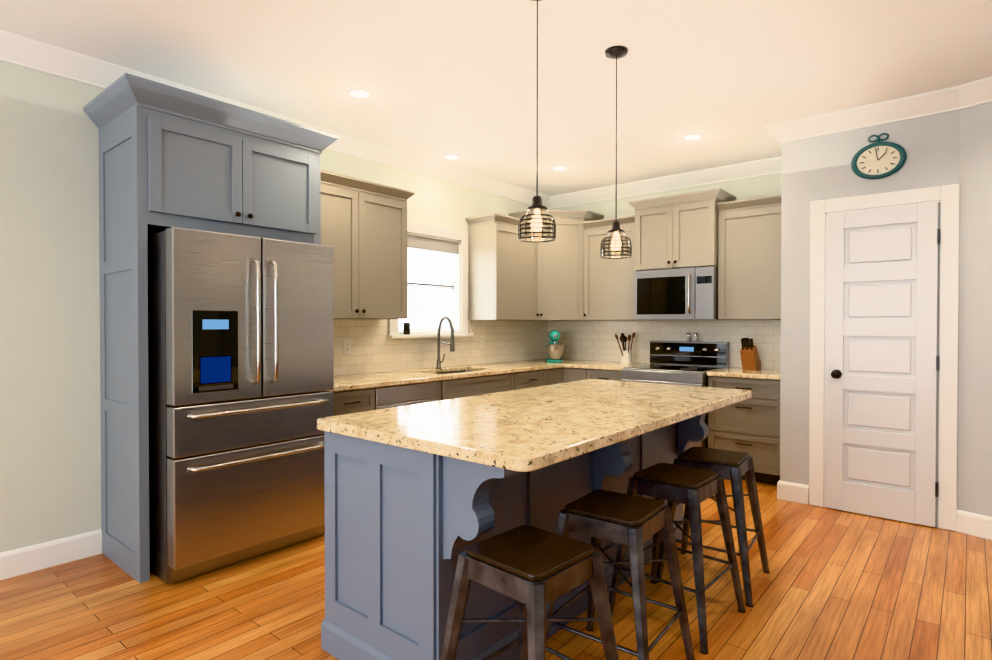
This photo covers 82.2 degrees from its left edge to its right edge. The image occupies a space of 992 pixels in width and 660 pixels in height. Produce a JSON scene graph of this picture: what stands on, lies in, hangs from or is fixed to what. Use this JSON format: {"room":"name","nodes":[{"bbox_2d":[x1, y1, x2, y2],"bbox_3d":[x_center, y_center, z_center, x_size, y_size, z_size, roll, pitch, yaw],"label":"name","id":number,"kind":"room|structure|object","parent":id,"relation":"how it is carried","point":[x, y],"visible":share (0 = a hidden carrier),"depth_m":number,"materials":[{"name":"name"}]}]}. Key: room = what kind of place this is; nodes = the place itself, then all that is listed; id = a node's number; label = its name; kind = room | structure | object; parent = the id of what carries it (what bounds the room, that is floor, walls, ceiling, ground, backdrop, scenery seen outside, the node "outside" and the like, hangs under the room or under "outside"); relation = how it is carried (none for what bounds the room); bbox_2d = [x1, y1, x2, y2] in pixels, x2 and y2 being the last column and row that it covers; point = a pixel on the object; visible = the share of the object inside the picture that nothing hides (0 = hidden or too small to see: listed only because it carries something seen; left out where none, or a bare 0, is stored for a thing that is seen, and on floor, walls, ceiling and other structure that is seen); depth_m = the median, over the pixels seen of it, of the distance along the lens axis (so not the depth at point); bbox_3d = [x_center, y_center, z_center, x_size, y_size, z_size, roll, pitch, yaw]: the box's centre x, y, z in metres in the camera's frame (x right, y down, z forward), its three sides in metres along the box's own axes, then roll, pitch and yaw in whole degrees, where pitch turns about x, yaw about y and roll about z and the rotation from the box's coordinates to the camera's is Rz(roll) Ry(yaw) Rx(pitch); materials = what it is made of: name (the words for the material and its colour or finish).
{"room":"kitchen","nodes":[
{"label":"kitchen","id":0,"kind":"room"},
{"bbox_2d":[0,60,547,552],"bbox_3d":[-2.199,-0.113,3.349,0.120,2.750,8.840,1,1,40],"label":"wall","id":1,"kind":"structure","parent":0,"point":[50,450],"depth_m":3.05,"materials":[{"name":"paint"}]},
{"bbox_2d":[321,170,408,318],"bbox_3d":[-1.134,-0.589,4.251,0.350,1.008,0.942,1,1,40],"label":"upper cabinet","id":2,"kind":"object","parent":1,"relation":"attached to","point":[364,228],"depth_m":4.20,"materials":[{"name":"brown wood"}]},
{"bbox_2d":[387,221,473,338],"bbox_3d":[-0.608,-0.440,5.183,0.170,1.015,1.020,1,1,40],"label":"window","id":3,"kind":"structure","parent":1,"relation":"in","point":[437,278],"depth_m":5.30,"materials":[{"name":"white glass"}]},
{"bbox_2d":[403,322,409,334],"bbox_3d":[-0.772,-0.013,4.914,0.062,0.105,0.062,1,1,40],"label":"cup","id":4,"kind":"object","parent":3,"relation":"on","point":[406,328],"visible":0.98,"depth_m":4.89,"materials":[{"name":"black plastic"}]},
{"bbox_2d":[333,319,548,375],"bbox_3d":[-0.481,0.127,5.309,0.009,0.439,3.392,1,1,40],"label":"backsplash","id":5,"kind":"structure","parent":1,"relation":"attached to","point":[374,349],"depth_m":5.16,"materials":[{"name":"tile"}]},
{"bbox_2d":[344,339,350,353],"bbox_3d":[-1.170,0.133,4.472,0.006,0.115,0.070,1,1,40],"label":"electrical outlet plate","id":6,"kind":"object","parent":5,"relation":"attached to","point":[347,346],"depth_m":4.47,"materials":[{"name":"white plastic"}]},
{"bbox_2d":[479,336,483,347],"bbox_3d":[-0.145,0.120,5.701,0.006,0.115,0.070,1,1,40],"label":"electrical outlet plate","id":7,"kind":"object","parent":5,"relation":"attached to","point":[481,338],"depth_m":5.70,"materials":[{"name":"white plastic"}]},
{"bbox_2d":[465,214,538,319],"bbox_3d":[0.082,-0.596,5.708,0.350,0.993,0.672,1,1,40],"label":"upper cabinet","id":8,"kind":"object","parent":1,"relation":"attached to","point":[503,268],"depth_m":5.50,"materials":[{"name":"beige wood"}]},
{"bbox_2d":[0,479,991,659],"bbox_3d":[0.669,1.337,0.971,7.590,0.100,8.840,1,1,40],"label":"floor","id":9,"kind":"structure","parent":0,"point":[834,584],"depth_m":2.63,"materials":[{"name":"brown wood"}]},
{"bbox_2d":[83,73,338,582],"bbox_3d":[-1.643,0.014,3.395,0.673,2.495,1.190,1,1,40],"label":"tall cabinet","id":10,"kind":"object","parent":9,"relation":"on","point":[170,156],"visible":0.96,"depth_m":3.04,"materials":[{"name":"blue wood"}]},
{"bbox_2d":[148,227,333,583],"bbox_3d":[-1.540,0.380,3.312,0.846,1.765,0.900,1,1,40],"label":"fridge","id":11,"kind":"object","parent":9,"relation":"on","point":[240,361],"visible":0.83,"depth_m":2.96,"materials":[{"name":"silver metal"}]},
{"bbox_2d":[334,388,374,415],"bbox_3d":[-1.202,0.827,3.975,0.618,0.856,0.408,1,1,40],"label":"base cabinet","id":12,"kind":"object","parent":9,"relation":"on","point":[353,401],"depth_m":3.80,"materials":[{"name":"grey"}]},
{"bbox_2d":[327,359,574,391],"bbox_3d":[-0.240,0.463,5.110,0.637,0.229,3.391,1,1,40],"label":"countertop","id":13,"kind":"structure","parent":12,"relation":"on","point":[361,381],"depth_m":4.62,"materials":[{"name":"stone"}]},
{"bbox_2d":[436,316,453,368],"bbox_3d":[-0.436,0.110,5.080,0.218,0.476,0.109,1,1,40],"label":"faucet","id":14,"kind":"object","parent":13,"relation":"on","point":[451,344],"visible":1,"depth_m":5.08,"materials":[{"name":"silver metal"}]},
{"bbox_2d":[545,330,563,361],"bbox_3d":[0.619,0.167,6.040,0.281,0.342,0.304,1,1,40],"label":"stand mixer","id":15,"kind":"object","parent":13,"relation":"on","point":[554,348],"visible":1,"depth_m":5.92,"materials":[{"name":"teal metal"}]},
{"bbox_2d":[374,381,440,409],"bbox_3d":[-0.830,0.825,4.353,0.649,0.853,0.632,1,1,40],"label":"dishwasher","id":16,"kind":"object","parent":9,"relation":"on","point":[402,395],"visible":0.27,"depth_m":4.15,"materials":[{"name":"silver metal"}]},
{"bbox_2d":[458,369,549,397],"bbox_3d":[0.074,0.811,5.504,0.618,0.856,0.575,1,1,40],"label":"base cabinet","id":17,"kind":"object","parent":9,"relation":"on","point":[480,385],"depth_m":5.00,"materials":[{"name":"grey wood"}]},
{"bbox_2d":[321,407,721,659],"bbox_3d":[0.315,0.828,2.798,0.946,0.880,2.116,1,1,40],"label":"kitchen island","id":18,"kind":"object","parent":9,"relation":"on","point":[419,498],"depth_m":2.08,"materials":[{"name":"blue wood"}]},
{"bbox_2d":[317,379,751,474],"bbox_3d":[0.369,0.368,2.748,1.060,0.040,2.160,1,1,40],"label":"island countertop","id":19,"kind":"structure","parent":18,"relation":"on","point":[525,431],"depth_m":2.24,"materials":[{"name":"beige stone"}]},
{"bbox_2d":[441,525,618,659],"bbox_3d":[0.102,0.966,1.701,0.464,0.633,0.464,1,1,44],"label":"stool","id":20,"kind":"object","parent":9,"relation":"on","point":[532,571],"visible":1,"depth_m":1.67,"materials":[{"name":"wood"}]},
{"bbox_2d":[550,368,562,384],"bbox_3d":[0.331,0.808,5.812,0.618,0.856,0.348,1,1,40],"label":"base cabinet","id":21,"kind":"object","parent":9,"relation":"on","point":[556,374],"depth_m":5.65,"materials":[{"name":"grey wood"}]},
{"bbox_2d":[563,367,582,382],"bbox_3d":[0.999,0.807,5.886,0.348,0.856,0.618,1,1,40],"label":"base cabinet","id":22,"kind":"object","parent":9,"relation":"on","point":[569,374],"depth_m":5.68,"materials":[{"name":"grey wood"}]},
{"bbox_2d":[583,369,621,380],"bbox_3d":[1.241,0.809,5.685,0.402,0.856,0.618,1,1,40],"label":"base cabinet","id":23,"kind":"object","parent":9,"relation":"on","point":[615,375],"depth_m":5.46,"materials":[{"name":"grey wood"}]},
{"bbox_2d":[563,360,649,370],"bbox_3d":[1.138,0.359,5.737,0.636,0.035,0.661,1,1,40],"label":"countertop","id":24,"kind":"structure","parent":23,"relation":"on","point":[585,364],"depth_m":5.65,"materials":[{"name":"stone"}]},
{"bbox_2d":[615,332,634,363],"bbox_3d":[1.304,0.182,5.726,0.150,0.319,0.274,0,1,28],"label":"utensil crock","id":25,"kind":"object","parent":24,"relation":"on","point":[626,356],"visible":1,"depth_m":5.68,"materials":[{"name":"white ceramic"}]},
{"bbox_2d":[546,490,694,659],"bbox_3d":[0.442,0.961,2.108,0.486,0.633,0.486,1,1,40],"label":"stool","id":26,"kind":"object","parent":9,"relation":"on","point":[633,523],"visible":0.85,"depth_m":2.05,"materials":[{"name":"metal"}]},
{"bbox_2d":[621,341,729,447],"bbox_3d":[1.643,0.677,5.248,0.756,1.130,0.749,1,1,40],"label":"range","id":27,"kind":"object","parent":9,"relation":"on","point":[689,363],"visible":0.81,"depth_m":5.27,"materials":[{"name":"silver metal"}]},
{"bbox_2d":[686,333,697,340],"bbox_3d":[1.890,0.068,5.481,0.111,0.083,0.042,1,1,40],"label":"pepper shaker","id":28,"kind":"object","parent":27,"relation":"on","point":[688,336],"visible":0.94,"depth_m":5.47,"materials":[{"name":"silver glass"}]},
{"bbox_2d":[609,463,745,654],"bbox_3d":[0.807,0.957,2.546,0.479,0.633,0.479,1,1,40],"label":"stool","id":29,"kind":"object","parent":9,"relation":"on","point":[692,488],"visible":0.9,"depth_m":2.49,"materials":[{"name":"metal"}]},
{"bbox_2d":[657,446,769,606],"bbox_3d":[1.114,0.953,2.914,0.464,0.633,0.464,0,1,35],"label":"stool","id":30,"kind":"object","parent":9,"relation":"on","point":[734,467],"visible":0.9,"depth_m":2.84,"materials":[{"name":"metal"}]},
{"bbox_2d":[708,376,779,484],"bbox_3d":[2.222,0.818,4.866,0.598,0.856,0.618,1,1,40],"label":"base cabinet","id":31,"kind":"object","parent":9,"relation":"on","point":[750,426],"depth_m":4.59,"materials":[{"name":"grey wood"}]},
{"bbox_2d":[707,367,780,379],"bbox_3d":[2.226,0.369,4.848,0.634,0.035,0.633,1,1,40],"label":"countertop","id":32,"kind":"structure","parent":31,"relation":"on","point":[774,374],"depth_m":4.71,"materials":[{"name":"stone"}]},
{"bbox_2d":[740,338,760,369],"bbox_3d":[2.220,0.206,4.965,0.110,0.286,0.261,1,1,40],"label":"knife block","id":33,"kind":"object","parent":32,"relation":"on","point":[750,358],"visible":1,"depth_m":4.91,"materials":[{"name":"brown wood"}]},
{"bbox_2d":[0,0,991,195],"bbox_3d":[0.669,-1.513,0.942,7.590,0.100,8.840,1,1,40],"label":"ceiling","id":34,"kind":"structure","parent":0,"point":[728,80],"depth_m":3.18,"materials":[{"name":"paint"}]},
{"bbox_2d":[348,89,371,98],"bbox_3d":[-0.858,-1.488,3.584,0.150,0.002,0.150,0,1,-5],"label":"recessed light","id":35,"kind":"object","parent":34,"relation":"in","point":[359,93],"depth_m":3.59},
{"bbox_2d":[443,155,459,159],"bbox_3d":[-0.385,-1.502,4.947,0.150,0.002,0.150,0,1,31],"label":"recessed light","id":36,"kind":"object","parent":34,"relation":"in","point":[449,157],"depth_m":4.95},
{"bbox_2d":[518,0,555,241],"bbox_3d":[0.179,-0.936,2.476,0.167,1.085,0.167,1,1,40],"label":"pendant light","id":37,"kind":"object","parent":34,"relation":"hanging from","point":[537,207],"visible":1,"depth_m":2.47,"materials":[{"name":"black metal"}]},
{"bbox_2d":[551,166,566,170],"bbox_3d":[0.591,-1.506,5.305,0.150,0.002,0.150,0,1,31],"label":"recessed light","id":38,"kind":"object","parent":34,"relation":"in","point":[559,168],"depth_m":5.30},
{"bbox_2d":[600,46,631,258],"bbox_3d":[0.641,-0.936,3.029,0.167,1.095,0.167,1,1,40],"label":"pendant light","id":39,"kind":"object","parent":34,"relation":"hanging from","point":[616,52],"visible":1,"depth_m":3.01,"materials":[{"name":"black metal"}]},
{"bbox_2d":[683,134,702,140],"bbox_3d":[1.530,-1.497,4.417,0.150,0.002,0.150,0,1,31],"label":"recessed light","id":40,"kind":"object","parent":34,"relation":"in","point":[692,137],"depth_m":4.42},
{"bbox_2d":[548,173,781,367],"bbox_3d":[1.723,-0.138,5.755,2.820,2.750,0.120,1,1,40],"label":"wall","id":41,"kind":"structure","parent":0,"point":[756,187],"depth_m":5.47,"materials":[{"name":"paint"}]},
{"bbox_2d":[508,210,603,320],"bbox_3d":[0.649,-0.670,6.086,0.736,1.133,0.736,1,1,40],"label":"upper cabinet","id":42,"kind":"object","parent":41,"relation":"attached to","point":[561,277],"visible":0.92,"depth_m":5.88,"materials":[{"name":"brown wood"}]},
{"bbox_2d":[582,216,634,319],"bbox_3d":[1.252,-0.607,5.835,0.606,1.013,0.350,1,1,40],"label":"upper cabinet","id":43,"kind":"object","parent":41,"relation":"attached to","point":[608,283],"depth_m":5.73,"materials":[{"name":"beige wood"}]},
{"bbox_2d":[549,320,780,369],"bbox_3d":[1.645,0.122,5.737,2.670,0.439,0.009,1,1,40],"label":"backsplash","id":44,"kind":"structure","parent":41,"relation":"attached to","point":[582,340],"depth_m":5.77,"materials":[{"name":"tile"}]},
{"bbox_2d":[634,188,733,270],"bbox_3d":[1.755,-0.899,5.366,0.760,0.660,0.420,1,1,40],"label":"upper cabinet","id":45,"kind":"object","parent":41,"relation":"attached to","point":[677,231],"depth_m":5.18,"materials":[{"name":"brown wood"}]},
{"bbox_2d":[634,266,717,319],"bbox_3d":[1.737,-0.330,5.352,0.756,0.468,0.474,1,1,40],"label":"microwave","id":46,"kind":"object","parent":45,"relation":"attached to","point":[680,294],"visible":1,"depth_m":5.17,"materials":[{"name":"silver metal"}]},
{"bbox_2d":[718,194,780,319],"bbox_3d":[2.315,-0.603,4.947,0.636,1.023,0.350,1,1,40],"label":"upper cabinet","id":47,"kind":"object","parent":41,"relation":"attached to","point":[737,243],"depth_m":4.85,"materials":[{"name":"brown wood"}]},
{"bbox_2d":[780,110,960,527],"bbox_3d":[2.782,-0.122,4.214,1.020,2.750,0.890,1,1,40],"label":"wall","id":48,"kind":"structure","parent":0,"point":[818,168],"depth_m":4.08,"materials":[{"name":"paint"}]},
{"bbox_2d":[0,480,991,579],"bbox_3d":[0.477,1.221,0.740,7.350,0.134,8.000,1,1,40],"label":"baseboard","id":49,"kind":"structure","parent":48,"relation":"attached to","point":[25,560],"depth_m":3.12,"materials":[{"name":"white wood"}]},
{"bbox_2d":[0,29,991,208],"bbox_3d":[0.669,-1.403,0.943,7.350,0.119,8.600,1,1,40],"label":"crown molding","id":50,"kind":"structure","parent":48,"relation":"attached to","point":[24,51],"depth_m":3.97,"materials":[{"name":"white wood"}]},
{"bbox_2d":[851,133,906,178],"bbox_3d":[2.552,-1.161,3.796,0.310,0.300,0.026,1,1,40],"label":"clock","id":51,"kind":"object","parent":48,"relation":"attached to","point":[878,160],"visible":1,"depth_m":3.79,"materials":[{"name":"teal"}]},
{"bbox_2d":[825,202,939,526],"bbox_3d":[2.544,0.221,3.772,0.626,2.057,0.090,1,1,40],"label":"pantry door","id":52,"kind":"structure","parent":48,"relation":"in","point":[882,362],"depth_m":3.77,"materials":[{"name":"white wood"}]},
{"bbox_2d":[809,184,958,530],"bbox_3d":[2.564,0.172,3.805,0.822,2.168,0.019,1,1,40],"label":"door frame","id":53,"kind":"structure","parent":48,"relation":"attached to","point":[947,196],"depth_m":3.60,"materials":[{"name":"white wood"}]},
{"bbox_2d":[957,102,991,516],"bbox_3d":[4.467,-0.105,2.606,3.630,2.750,1.200,1,1,40],"label":"wall","id":54,"kind":"structure","parent":0,"point":[974,481],"depth_m":3.48,"materials":[{"name":"paint"}]}
]}

